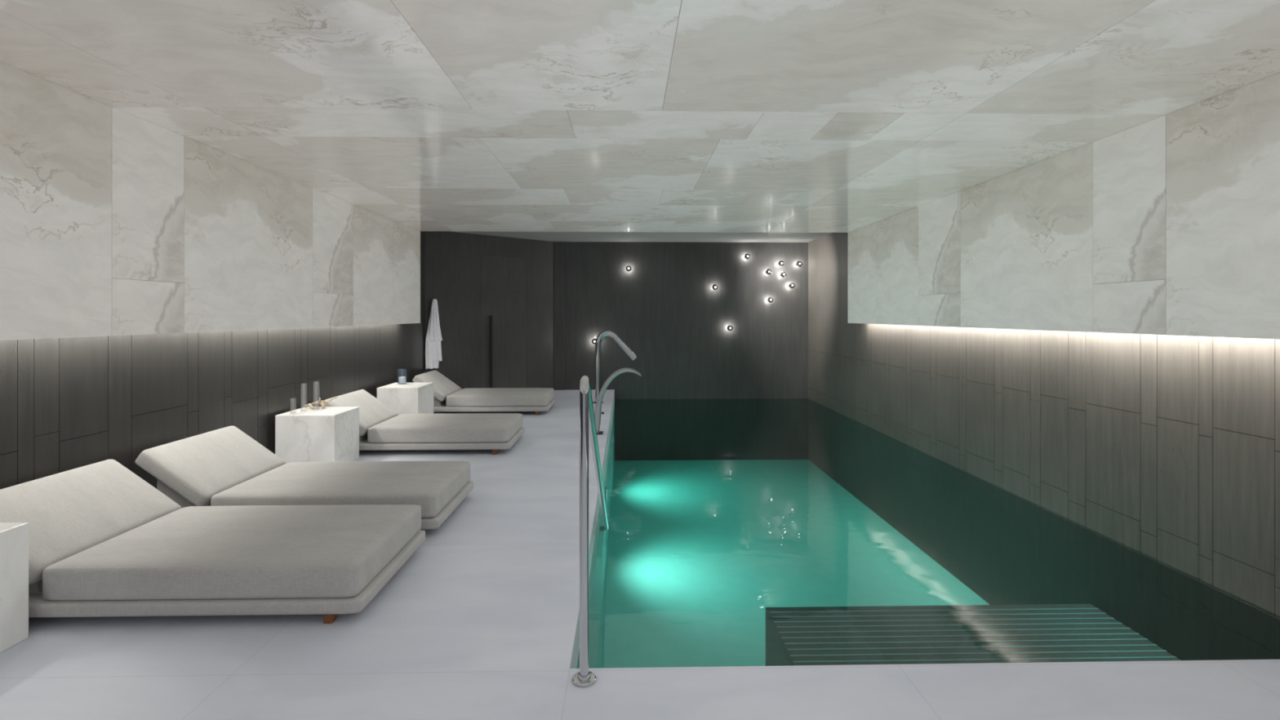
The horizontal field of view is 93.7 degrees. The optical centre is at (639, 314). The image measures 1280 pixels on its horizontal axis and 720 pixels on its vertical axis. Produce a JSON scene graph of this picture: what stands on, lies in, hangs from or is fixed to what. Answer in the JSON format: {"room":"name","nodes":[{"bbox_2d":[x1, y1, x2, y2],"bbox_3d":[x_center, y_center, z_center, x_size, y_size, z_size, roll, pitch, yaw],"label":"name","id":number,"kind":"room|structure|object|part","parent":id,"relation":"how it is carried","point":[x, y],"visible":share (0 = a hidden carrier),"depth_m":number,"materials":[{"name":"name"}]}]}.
{"room":"spa","nodes":[
{"label":"spa","id":0,"kind":"room"},
{"bbox_2d":[0,231,425,488],"bbox_3d":[-3.338,-0.004,3.037,0.140,2.807,13.020,0,0,-1],"label":"wall","id":1,"kind":"structure","parent":0,"point":[66,404],"depth_m":4.18,"materials":[{"name":"grey wood"}]},
{"bbox_2d":[424,231,554,390],"bbox_3d":[-2.572,-0.004,10.357,2.564,2.807,0.120,0,0,-42],"label":"wall","id":2,"kind":"structure","parent":0,"point":[452,259],"depth_m":10.05,"materials":[{"name":"grey paint"}]},
{"bbox_2d":[480,254,526,387],"bbox_3d":[-2.359,0.190,10.463,0.882,2.412,0.105,0,0,-42],"label":"door","id":3,"kind":"structure","parent":2,"relation":"in","point":[503,278],"depth_m":10.44,"materials":[{"name":"grey wood"}]},
{"bbox_3d":[-2.552,0.655,10.258,0.040,1.289,0.057,0,0,-42],"label":"handle","id":4,"kind":"part","parent":3,"relation":"part of","materials":[{"name":"black metal"}]},
{"label":"wall hook","id":5,"kind":"object","parent":2,"relation":"attached to","visible":0},
{"bbox_2d":[425,298,442,368],"bbox_3d":[-3.275,0.305,9.552,0.272,1.111,0.070,0,0,-41],"label":"towel","id":6,"kind":"object","parent":5,"relation":"hanging from","point":[433,339],"visible":1,"depth_m":9.53,"materials":[{"name":"white fabric"}]},
{"bbox_2d":[0,0,1279,232],"bbox_3d":[0.046,-1.225,2.657,6.650,0.050,12.110,0,0,-1],"label":"ceiling","id":7,"kind":"structure","parent":0,"point":[713,116],"depth_m":3.21,"materials":[{"name":"beige stone"}]},
{"bbox_2d":[0,62,420,340],"bbox_3d":[-3.053,-0.539,2.588,0.050,1.322,12.110,0,0,-1],"label":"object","id":8,"kind":"structure","parent":7,"relation":"attached to","point":[113,221],"depth_m":3.80,"materials":[{"name":"beige stone"}]},
{"bbox_2d":[0,389,1279,719],"bbox_3d":[0.017,1.480,3.951,6.810,0.160,14.700,0,0,-1],"label":"floor","id":9,"kind":"structure","parent":0,"point":[481,621],"depth_m":2.37,"materials":[{"name":"stone"}]},
{"bbox_2d":[0,522,28,653],"bbox_3d":[-2.903,1.150,2.341,0.520,0.500,0.510,0,0,-1],"label":"side table","id":10,"kind":"object","parent":9,"relation":"on","point":[14,536],"visible":1,"depth_m":2.54,"materials":[{"name":"white stone"}]},
{"bbox_2d":[0,459,425,623],"bbox_3d":[-2.204,1.122,3.117,1.884,0.557,0.906,0,0,-1],"label":"sun lounger","id":11,"kind":"object","parent":9,"relation":"on","point":[104,541],"visible":0.96,"depth_m":2.84,"materials":[{"name":"grey fabric"}]},
{"bbox_2d":[0,459,181,584],"bbox_3d":[-2.912,1.022,3.101,0.522,0.117,0.884,36,-1,-1],"label":"cushion","id":12,"kind":"object","parent":11,"relation":"on","point":[69,513],"depth_m":3.05,"materials":[{"name":"grey fabric"}]},
{"bbox_2d":[42,504,421,600],"bbox_3d":[-1.982,1.196,3.122,1.402,0.169,0.892,0,0,-1],"label":"seat cushion","id":13,"kind":"object","parent":11,"relation":"on","point":[344,552],"depth_m":2.81,"materials":[{"name":"grey fabric"}]},
{"bbox_3d":[-1.406,1.372,2.744,0.054,0.056,0.054,0,0,-1],"label":"leg","id":14,"kind":"part","parent":11,"relation":"part of","materials":[{"name":"brown wood"}]},
{"bbox_2d":[134,425,473,530],"bbox_3d":[-2.212,1.122,4.177,1.884,0.557,0.906,0,0,-1],"label":"sun lounger","id":15,"kind":"object","parent":9,"relation":"on","point":[225,466],"visible":0.82,"depth_m":3.94,"materials":[{"name":"grey fabric"}]},
{"bbox_2d":[134,425,285,506],"bbox_3d":[-2.920,1.022,4.161,0.522,0.117,0.884,36,-1,-1],"label":"cushion","id":16,"kind":"object","parent":15,"relation":"on","point":[200,468],"depth_m":3.98,"materials":[{"name":"grey fabric"}]},
{"bbox_2d":[210,461,470,517],"bbox_3d":[-1.990,1.196,4.182,1.402,0.169,0.892,0,0,-1],"label":"seat cushion","id":17,"kind":"object","parent":15,"relation":"on","point":[436,486],"depth_m":3.96,"materials":[{"name":"grey fabric"}]},
{"bbox_2d":[275,406,359,463],"bbox_3d":[-3.003,1.150,5.615,0.525,0.500,0.500,0,0,-1],"label":"side table","id":18,"kind":"object","parent":9,"relation":"on","point":[327,433],"visible":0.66,"depth_m":5.37,"materials":[{"name":"white stone"}]},
{"bbox_2d":[306,383,306,410],"bbox_3d":[-3.109,0.768,5.549,0.052,0.262,0.052,0,0,-1],"label":"glass vase","id":19,"kind":"object","parent":18,"relation":"on","point":[306,384],"visible":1,"depth_m":5.56,"materials":[{"name":"glass"}]},
{"bbox_2d":[312,382,319,409],"bbox_3d":[-3.057,0.765,5.665,0.054,0.268,0.054,0,0,-1],"label":"glass vase","id":20,"kind":"object","parent":18,"relation":"on","point":[313,382],"visible":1,"depth_m":5.65,"materials":[{"name":"glass"}]},
{"bbox_2d":[304,395,337,408],"bbox_3d":[-3.073,0.842,5.760,0.314,0.110,0.108,0,0,-1],"label":"driftwood","id":21,"kind":"object","parent":18,"relation":"on","point":[322,402],"visible":0.96,"depth_m":5.76,"materials":[{"name":"beige wood"}]},
{"bbox_2d":[377,382,433,414],"bbox_3d":[-2.989,1.150,7.676,0.505,0.500,0.600,0,0,-1],"label":"side table","id":22,"kind":"object","parent":9,"relation":"on","point":[409,397],"visible":0.54,"depth_m":7.38,"materials":[{"name":"white stone"}]},
{"bbox_2d":[397,368,405,384],"bbox_3d":[-3.089,0.802,7.793,0.112,0.195,0.112,0,0,-1],"label":"candle holder","id":23,"kind":"object","parent":22,"relation":"on","point":[402,380],"visible":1,"depth_m":7.76,"materials":[{"name":"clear glass"}]},
{"bbox_2d":[398,376,405,383],"bbox_3d":[-3.089,0.850,7.793,0.088,0.081,0.088,0,0,-1],"label":"candle","id":24,"kind":"object","parent":23,"relation":"on","point":[402,380],"depth_m":7.76,"materials":[{"name":"white wax"}]},
{"bbox_2d":[324,389,524,454],"bbox_3d":[-2.247,1.122,6.402,1.884,0.557,0.906,0,0,-1],"label":"sun lounger","id":25,"kind":"object","parent":9,"relation":"on","point":[381,428],"visible":0.85,"depth_m":5.99,"materials":[{"name":"grey fabric"}]},
{"bbox_2d":[324,389,398,435],"bbox_3d":[-2.955,1.022,6.386,0.522,0.117,0.884,36,-1,-1],"label":"cushion","id":26,"kind":"object","parent":25,"relation":"on","point":[373,412],"depth_m":6.34,"materials":[{"name":"grey fabric"}]},
{"bbox_2d":[367,413,522,443],"bbox_3d":[-2.025,1.196,6.407,1.402,0.169,0.892,0,0,-1],"label":"seat cushion","id":27,"kind":"object","parent":25,"relation":"on","point":[393,428],"depth_m":5.99,"materials":[{"name":"grey fabric"}]},
{"bbox_3d":[-1.449,1.372,6.029,0.054,0.056,0.054,0,0,-1],"label":"leg","id":28,"kind":"part","parent":25,"relation":"part of","materials":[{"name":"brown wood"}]},
{"bbox_2d":[412,369,555,415],"bbox_3d":[-2.229,1.122,8.763,1.884,0.557,0.906,0,0,-1],"label":"sun lounger","id":29,"kind":"object","parent":9,"relation":"on","point":[448,397],"visible":0.95,"depth_m":8.34,"materials":[{"name":"grey fabric"}]},
{"bbox_2d":[412,369,462,401],"bbox_3d":[-2.937,1.022,8.747,0.522,0.117,0.884,36,-1,-1],"label":"cushion","id":30,"kind":"object","parent":29,"relation":"on","point":[443,388],"depth_m":8.57,"materials":[{"name":"grey fabric"}]},
{"bbox_2d":[445,387,554,406],"bbox_3d":[-2.007,1.196,8.768,1.402,0.169,0.892,0,0,-1],"label":"seat cushion","id":31,"kind":"object","parent":29,"relation":"on","point":[456,397],"depth_m":8.34,"materials":[{"name":"grey fabric"}]},
{"bbox_2d":[572,375,608,687],"bbox_3d":[-0.239,0.936,3.405,0.092,1.397,2.305,0,0,-1],"label":"handrail","id":32,"kind":"object","parent":9,"relation":"on","point":[584,677],"visible":1,"depth_m":2.29,"materials":[{"name":"metal"}]},
{"bbox_2d":[592,329,637,404],"bbox_3d":[-0.395,0.822,9.494,0.706,1.155,0.170,0,0,-1],"label":"spout","id":33,"kind":"object","parent":9,"relation":"on","point":[602,335],"visible":0.87,"depth_m":9.45,"materials":[{"name":"metal"}]},
{"bbox_2d":[594,368,640,434],"bbox_3d":[-0.275,1.018,7.076,0.571,0.767,0.345,0,0,-1],"label":"spout","id":34,"kind":"object","parent":9,"relation":"on","point":[597,412],"visible":0.95,"depth_m":7.00,"materials":[{"name":"metal"}]},
{"bbox_2d":[575,400,989,668],"bbox_3d":[1.417,2.190,6.798,3.885,1.260,9.071,0,0,-1],"label":"swimming pool","id":35,"kind":"object","parent":9,"relation":"in","point":[692,556],"depth_m":6.53,"materials":[{"name":"liquid"}]},
{"bbox_2d":[604,486,607,502],"bbox_3d":[-0.358,1.900,6.344,0.020,0.170,0.170,0,0,-1],"label":"pool light","id":36,"kind":"object","parent":35,"relation":"attached to","point":[606,490],"visible":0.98,"depth_m":6.28,"materials":[{"name":"metal"}]},
{"bbox_2d":[765,604,1180,666],"bbox_3d":[2.129,2.417,3.405,2.399,0.603,1.947,0,0,-1],"label":"grate","id":37,"kind":"object","parent":35,"relation":"on","point":[1030,633],"visible":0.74,"depth_m":3.98,"materials":[{"name":"grey metal"}]},
{"bbox_2d":[457,231,831,242],"bbox_3d":[-0.117,-1.387,10.005,6.810,0.060,2.590,0,0,-1],"label":"ceiling","id":38,"kind":"structure","parent":0,"point":[661,237],"depth_m":10.50,"materials":[{"name":"grey paint"}]},
{"bbox_2d":[565,241,808,399],"bbox_3d":[0.705,0.102,11.278,5.110,3.017,0.120,0,0,-1],"label":"wall","id":39,"kind":"structure","parent":0,"point":[667,309],"depth_m":11.22,"materials":[{"name":"grey paint"}]},
{"bbox_2d":[554,241,565,390],"bbox_3d":[-1.493,0.021,11.155,0.210,2.757,0.030,0,0,-1],"label":"trim","id":40,"kind":"structure","parent":39,"relation":"attached to","point":[559,246],"depth_m":11.14,"materials":[{"name":"grey paint"}]},
{"bbox_2d":[626,265,631,271],"bbox_3d":[-0.210,-0.851,11.103,0.105,0.105,0.190,0,0,-1],"label":"wall lamp","id":41,"kind":"object","parent":39,"relation":"attached to","point":[628,268],"visible":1,"depth_m":11.03,"materials":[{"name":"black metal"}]},
{"bbox_2d":[614,399,808,460],"bbox_3d":[1.342,2.155,11.281,3.635,1.130,0.104,0,0,-1],"label":"trim","id":42,"kind":"structure","parent":39,"relation":"attached to","point":[715,428],"depth_m":11.23,"materials":[{"name":"tile"}]},
{"bbox_2d":[711,284,717,289],"bbox_3d":[1.386,-0.507,11.138,0.105,0.105,0.190,0,0,-1],"label":"wall lamp","id":43,"kind":"object","parent":39,"relation":"attached to","point":[714,286],"visible":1,"depth_m":11.06,"materials":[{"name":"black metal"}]},
{"bbox_2d":[727,324,733,330],"bbox_3d":[1.665,0.248,11.144,0.105,0.105,0.190,0,0,-1],"label":"wall lamp","id":44,"kind":"object","parent":39,"relation":"attached to","point":[730,327],"visible":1,"depth_m":11.07,"materials":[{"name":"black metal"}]},
{"bbox_2d":[744,253,750,259],"bbox_3d":[1.988,-1.078,11.151,0.105,0.105,0.190,0,0,-1],"label":"wall lamp","id":45,"kind":"object","parent":39,"relation":"attached to","point":[747,256],"visible":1,"depth_m":11.08,"materials":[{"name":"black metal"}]},
{"bbox_2d":[765,269,771,275],"bbox_3d":[2.386,-0.793,11.160,0.105,0.105,0.190,0,0,-1],"label":"wall lamp","id":46,"kind":"object","parent":39,"relation":"attached to","point":[768,272],"visible":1,"depth_m":11.08,"materials":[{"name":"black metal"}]},
{"bbox_2d":[767,297,773,302],"bbox_3d":[2.418,-0.273,11.161,0.105,0.105,0.190,0,0,-1],"label":"wall lamp","id":47,"kind":"object","parent":39,"relation":"attached to","point":[770,300],"visible":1,"depth_m":11.08,"materials":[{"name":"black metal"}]},
{"bbox_2d":[777,260,783,266],"bbox_3d":[2.617,-0.949,11.165,0.105,0.105,0.190,0,0,-1],"label":"wall lamp","id":48,"kind":"object","parent":39,"relation":"attached to","point":[780,263],"visible":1,"depth_m":11.09,"materials":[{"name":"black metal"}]},
{"bbox_2d":[780,271,786,277],"bbox_3d":[2.660,-0.744,11.166,0.105,0.105,0.190,0,0,-1],"label":"wall lamp","id":49,"kind":"object","parent":39,"relation":"attached to","point":[783,274],"visible":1,"depth_m":11.09,"materials":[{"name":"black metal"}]},
{"bbox_2d":[788,282,795,288],"bbox_3d":[2.817,-0.540,11.170,0.105,0.105,0.190,0,0,-1],"label":"wall lamp","id":50,"kind":"object","parent":39,"relation":"attached to","point":[791,285],"visible":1,"depth_m":11.10,"materials":[{"name":"black metal"}]},
{"bbox_2d":[795,261,802,266],"bbox_3d":[2.954,-0.943,11.173,0.105,0.105,0.190,0,0,-1],"label":"wall lamp","id":51,"kind":"object","parent":39,"relation":"attached to","point":[798,264],"visible":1,"depth_m":11.10,"materials":[{"name":"black metal"}]},
{"bbox_2d":[808,232,1279,618],"bbox_3d":[3.393,0.102,3.976,0.140,3.017,14.600,0,0,-1],"label":"wall","id":52,"kind":"structure","parent":0,"point":[1164,448],"depth_m":4.35,"materials":[{"name":"grey stone"}]},
{"bbox_2d":[808,399,1279,660],"bbox_3d":[3.306,2.155,6.865,0.104,1.130,8.821,0,0,-1],"label":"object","id":53,"kind":"structure","parent":52,"relation":"attached to","point":[1006,548],"depth_m":5.19,"materials":[{"name":"tile"}]},
{"bbox_2d":[848,72,1279,339],"bbox_3d":[3.200,-0.539,2.727,0.050,1.322,12.110,0,0,-1],"label":"wall panel","id":54,"kind":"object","parent":52,"relation":"attached to","point":[1169,224],"depth_m":3.99,"materials":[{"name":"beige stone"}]}
]}

